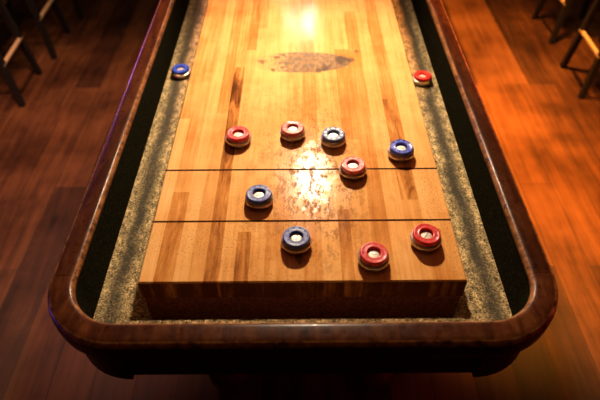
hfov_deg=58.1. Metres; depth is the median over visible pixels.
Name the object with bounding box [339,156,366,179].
puck
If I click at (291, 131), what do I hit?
puck
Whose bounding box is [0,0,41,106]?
bar stool
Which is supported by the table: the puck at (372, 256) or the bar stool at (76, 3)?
the puck at (372, 256)
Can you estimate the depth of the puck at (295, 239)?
0.95 m
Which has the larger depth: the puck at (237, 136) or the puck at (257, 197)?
the puck at (237, 136)
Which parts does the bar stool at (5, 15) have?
leg, foot rail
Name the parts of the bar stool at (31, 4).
leg, leg, foot rail, leg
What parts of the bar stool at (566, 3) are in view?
leg, leg, leg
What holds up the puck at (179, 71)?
on the table
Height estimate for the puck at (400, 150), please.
0.024 m
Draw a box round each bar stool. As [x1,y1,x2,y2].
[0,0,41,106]
[0,0,70,59]
[31,0,84,18]
[532,0,599,43]
[560,0,599,98]
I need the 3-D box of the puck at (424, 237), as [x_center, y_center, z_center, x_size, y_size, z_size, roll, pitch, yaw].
[0.225,0.067,0.965,0.056,0.024,0.056,27,51,24]
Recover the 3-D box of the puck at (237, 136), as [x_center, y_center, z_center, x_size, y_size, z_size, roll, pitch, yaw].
[-0.133,-0.136,1.169,0.056,0.024,0.056,29,53,26]
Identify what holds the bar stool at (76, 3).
on the floor
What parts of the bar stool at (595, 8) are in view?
leg, leg, foot rail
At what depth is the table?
1.06 m
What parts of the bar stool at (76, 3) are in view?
leg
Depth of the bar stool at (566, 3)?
2.99 m
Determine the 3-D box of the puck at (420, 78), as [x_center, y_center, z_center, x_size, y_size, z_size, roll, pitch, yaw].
[0.348,-0.346,1.538,0.056,0.024,0.056,-26,51,-23]
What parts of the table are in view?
corner rail, rail, rail, rail, corner rail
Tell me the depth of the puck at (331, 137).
1.15 m
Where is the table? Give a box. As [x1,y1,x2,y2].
[47,0,557,387]
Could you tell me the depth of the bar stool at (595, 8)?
2.61 m
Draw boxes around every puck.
[171,64,190,78]
[226,126,250,147]
[245,184,273,209]
[280,121,305,141]
[281,226,311,253]
[320,127,345,148]
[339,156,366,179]
[357,242,388,270]
[387,139,413,161]
[410,224,440,251]
[413,70,431,85]
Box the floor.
[0,0,599,399]
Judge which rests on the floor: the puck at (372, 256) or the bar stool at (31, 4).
the bar stool at (31, 4)
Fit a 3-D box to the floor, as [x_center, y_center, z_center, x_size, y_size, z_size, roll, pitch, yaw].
[0.004,-0.342,2.507,9.000,0.001,11.000,0,46,0]

